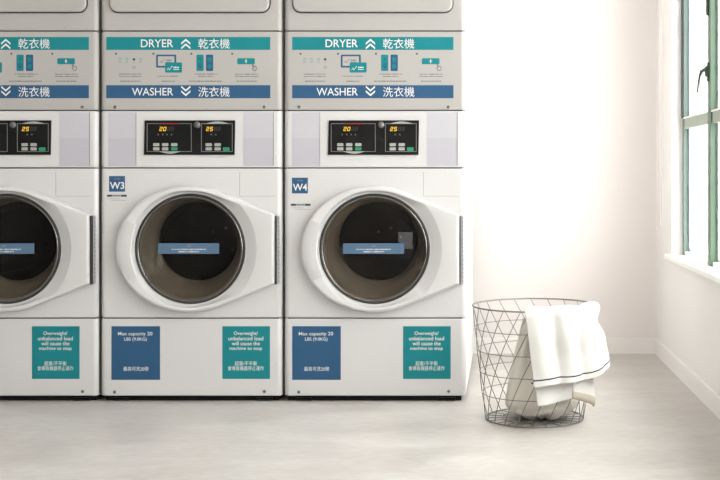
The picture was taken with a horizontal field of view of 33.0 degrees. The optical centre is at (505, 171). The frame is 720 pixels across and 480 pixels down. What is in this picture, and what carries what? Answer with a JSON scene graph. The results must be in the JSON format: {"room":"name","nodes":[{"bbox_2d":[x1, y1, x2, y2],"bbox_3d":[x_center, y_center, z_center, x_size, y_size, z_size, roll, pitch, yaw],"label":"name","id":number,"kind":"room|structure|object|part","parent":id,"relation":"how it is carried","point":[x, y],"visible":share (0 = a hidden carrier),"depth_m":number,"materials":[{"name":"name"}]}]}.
{"room":"laundry","nodes":[
{"label":"laundry","id":0,"kind":"room"},
{"bbox_2d":[0,354,719,479],"bbox_3d":[-0.950,0.910,1.643,4.700,0.100,8.486,0,0,0],"label":"floor","id":1,"kind":"structure","parent":0,"point":[644,423],"depth_m":3.87,"materials":[{"name":"concrete"}]},
{"bbox_2d":[0,0,103,400],"bbox_3d":[-1.869,-0.150,4.990,0.687,2.020,1.099,0,0,0],"label":"washing machine","id":2,"kind":"object","parent":1,"relation":"on","point":[49,49],"visible":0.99,"depth_m":4.49,"materials":[{"name":"white metal"}]},
{"bbox_3d":[-1.842,-0.176,4.480,0.025,0.025,0.010,0,0,0],"label":"knob","id":3,"kind":"part","parent":2,"relation":"part of","materials":[{"name":"metal"}]},
{"bbox_3d":[-1.866,-0.842,4.482,0.596,0.487,0.014,0,0,0],"label":"dryer door","id":4,"kind":"part","parent":2,"relation":"part of","materials":[{"name":"metal"}]},
{"bbox_3d":[-1.843,0.287,4.468,0.588,0.468,0.043,0,0,0],"label":"loading door","id":5,"kind":"part","parent":2,"relation":"part of","materials":[{"name":"plastic"}]},
{"bbox_3d":[-1.866,0.266,4.504,0.681,0.558,0.029,0,0,0],"label":"washer panel","id":6,"kind":"part","parent":2,"relation":"part of","materials":[{"name":"white metal"}]},
{"bbox_3d":[-1.866,-0.379,4.503,0.681,0.294,0.030,0,0,0],"label":"instruction panel","id":7,"kind":"part","parent":2,"relation":"part of","materials":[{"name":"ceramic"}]},
{"bbox_3d":[-1.866,-0.844,4.504,0.681,0.629,0.028,0,0,0],"label":"dryer panel","id":8,"kind":"part","parent":2,"relation":"part of","materials":[{"name":"metal"}]},
{"bbox_3d":[-1.866,0.693,4.504,0.681,0.289,0.028,0,0,0],"label":"kick panel","id":9,"kind":"part","parent":2,"relation":"part of","materials":[{"name":"white metal"}]},
{"bbox_2d":[99,0,284,400],"bbox_3d":[-1.181,-0.150,4.990,0.687,2.020,1.099,0,0,0],"label":"washing machine","id":10,"kind":"object","parent":1,"relation":"on","point":[191,91],"visible":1,"depth_m":4.49,"materials":[{"name":"white metal"}]},
{"bbox_3d":[-1.400,0.290,4.452,0.074,0.229,0.022,0,0,0],"label":"handle","id":11,"kind":"part","parent":10,"relation":"part of","materials":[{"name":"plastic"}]},
{"bbox_3d":[-1.182,-0.842,4.482,0.596,0.487,0.014,0,0,0],"label":"dryer door","id":12,"kind":"part","parent":10,"relation":"part of","materials":[{"name":"metal"}]},
{"bbox_3d":[-1.178,0.266,4.504,0.681,0.558,0.029,0,0,0],"label":"washer panel","id":13,"kind":"part","parent":10,"relation":"part of","materials":[{"name":"white metal"}]},
{"bbox_3d":[-1.178,-0.379,4.503,0.681,0.294,0.030,0,0,0],"label":"instruction panel","id":14,"kind":"part","parent":10,"relation":"part of","materials":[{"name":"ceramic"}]},
{"bbox_3d":[-1.178,-0.844,4.504,0.681,0.629,0.028,0,0,0],"label":"dryer panel","id":15,"kind":"part","parent":10,"relation":"part of","materials":[{"name":"metal"}]},
{"bbox_3d":[-1.178,0.693,4.504,0.681,0.289,0.028,0,0,0],"label":"kick panel","id":16,"kind":"part","parent":10,"relation":"part of","materials":[{"name":"white metal"}]},
{"bbox_3d":[-1.155,0.287,4.468,0.588,0.468,0.043,0,0,0],"label":"loading door","id":17,"kind":"part","parent":10,"relation":"part of","materials":[{"name":"plastic"}]},
{"bbox_3d":[-1.154,-0.176,4.480,0.025,0.025,0.010,0,0,0],"label":"knob","id":18,"kind":"part","parent":10,"relation":"part of","materials":[{"name":"metal"}]},
{"bbox_2d":[283,0,472,400],"bbox_3d":[-0.493,-0.150,4.990,0.687,2.020,1.099,0,0,0],"label":"washing machine","id":19,"kind":"object","parent":1,"relation":"on","point":[378,94],"visible":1,"depth_m":4.49,"materials":[{"name":"white metal"}]},
{"bbox_3d":[-0.712,0.290,4.452,0.074,0.229,0.022,0,0,0],"label":"handle","id":20,"kind":"part","parent":19,"relation":"part of","materials":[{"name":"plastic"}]},
{"bbox_3d":[-0.498,-0.842,4.482,0.596,0.487,0.014,0,0,0],"label":"dryer door","id":21,"kind":"part","parent":19,"relation":"part of","materials":[{"name":"metal"}]},
{"bbox_3d":[-0.490,0.266,4.504,0.681,0.558,0.029,0,0,0],"label":"washer panel","id":22,"kind":"part","parent":19,"relation":"part of","materials":[{"name":"white metal"}]},
{"bbox_3d":[-0.490,0.693,4.504,0.681,0.289,0.028,0,0,0],"label":"kick panel","id":23,"kind":"part","parent":19,"relation":"part of","materials":[{"name":"white metal"}]},
{"bbox_3d":[-0.490,-0.379,4.503,0.681,0.294,0.030,0,0,0],"label":"instruction panel","id":24,"kind":"part","parent":19,"relation":"part of","materials":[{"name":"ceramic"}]},
{"bbox_3d":[-0.490,-0.844,4.504,0.681,0.629,0.028,0,0,0],"label":"dryer panel","id":25,"kind":"part","parent":19,"relation":"part of","materials":[{"name":"metal"}]},
{"bbox_3d":[-0.467,0.287,4.468,0.588,0.468,0.043,0,0,0],"label":"loading door","id":26,"kind":"part","parent":19,"relation":"part of","materials":[{"name":"plastic"}]},
{"bbox_3d":[-0.467,-0.176,4.480,0.025,0.025,0.010,0,0,0],"label":"knob","id":27,"kind":"part","parent":19,"relation":"part of","materials":[{"name":"metal"}]},
{"bbox_2d":[472,298,588,427],"bbox_3d":[0.100,0.660,4.195,0.439,0.396,0.439,0,0,0],"label":"laundry basket","id":28,"kind":"object","parent":1,"relation":"on","point":[518,417],"visible":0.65,"depth_m":4.14,"materials":[{"name":"metal"}]},
{"bbox_2d":[505,318,577,419],"bbox_3d":[0.125,0.671,4.148,0.256,0.366,0.314,0,0,0],"label":"towel","id":29,"kind":"object","parent":28,"relation":"in","point":[520,364],"visible":0.66,"depth_m":4.04,"materials":[{"name":"fabric"}]},
{"bbox_2d":[525,301,609,406],"bbox_3d":[0.224,0.630,4.074,0.381,0.364,0.165,0,0,-44],"label":"towel","id":30,"kind":"object","parent":28,"relation":"on","point":[568,345],"visible":1,"depth_m":3.98,"materials":[{"name":"white fabric"}]},
{"bbox_2d":[473,0,655,337],"bbox_3d":[-1.234,-0.490,5.786,4.131,2.700,0.200,0,0,0],"label":"wall","id":31,"kind":"structure","parent":0,"point":[564,91],"depth_m":5.69,"materials":[{"name":"paint"}]},
{"bbox_2d":[473,338,654,353],"bbox_3d":[-1.198,0.824,5.681,3.803,0.073,0.010,0,0,0],"label":"baseboard","id":32,"kind":"structure","parent":31,"relation":"attached to","point":[614,345],"depth_m":5.68,"materials":[{"name":"paint"}]},
{"bbox_2d":[656,0,719,395],"bbox_3d":[0.878,-0.490,1.543,0.120,2.700,8.292,0,0,-1],"label":"wall","id":33,"kind":"structure","parent":0,"point":[687,301],"depth_m":5.23,"materials":[{"name":"paint"}]},
{"bbox_2d":[655,338,719,418],"bbox_3d":[0.814,0.823,1.543,0.008,0.074,8.289,0,0,-1],"label":"baseboard","id":34,"kind":"structure","parent":33,"relation":"attached to","point":[710,398],"depth_m":4.75,"materials":[{"name":"paint"}]},
{"bbox_2d":[664,0,719,282],"bbox_3d":[0.874,-0.581,1.564,0.166,1.919,7.448,0,0,-1],"label":"window","id":35,"kind":"structure","parent":33,"relation":"in","point":[706,265],"depth_m":4.88,"materials":[{"name":"paint"}]},
{"bbox_3d":[0.874,0.369,1.562,0.356,0.019,7.445,0,0,0],"label":"sill","id":36,"kind":"part","parent":35,"relation":"part of","materials":[{"name":"paint"}]},
{"bbox_3d":[0.874,-0.211,1.579,0.212,0.049,7.227,0,0,0],"label":"rail","id":37,"kind":"part","parent":35,"relation":"part of","materials":[{"name":"metal"}]},
{"bbox_3d":[0.880,-0.590,1.563,0.227,1.900,7.327,0,0,0],"label":"frame","id":38,"kind":"part","parent":35,"relation":"part of","materials":[{"name":"green paint"}]},
{"bbox_3d":[0.758,-0.364,4.622,0.045,0.116,0.019,0,0,0],"label":"handle","id":39,"kind":"part","parent":35,"relation":"part of","materials":[{"name":"green metal"}]}
]}

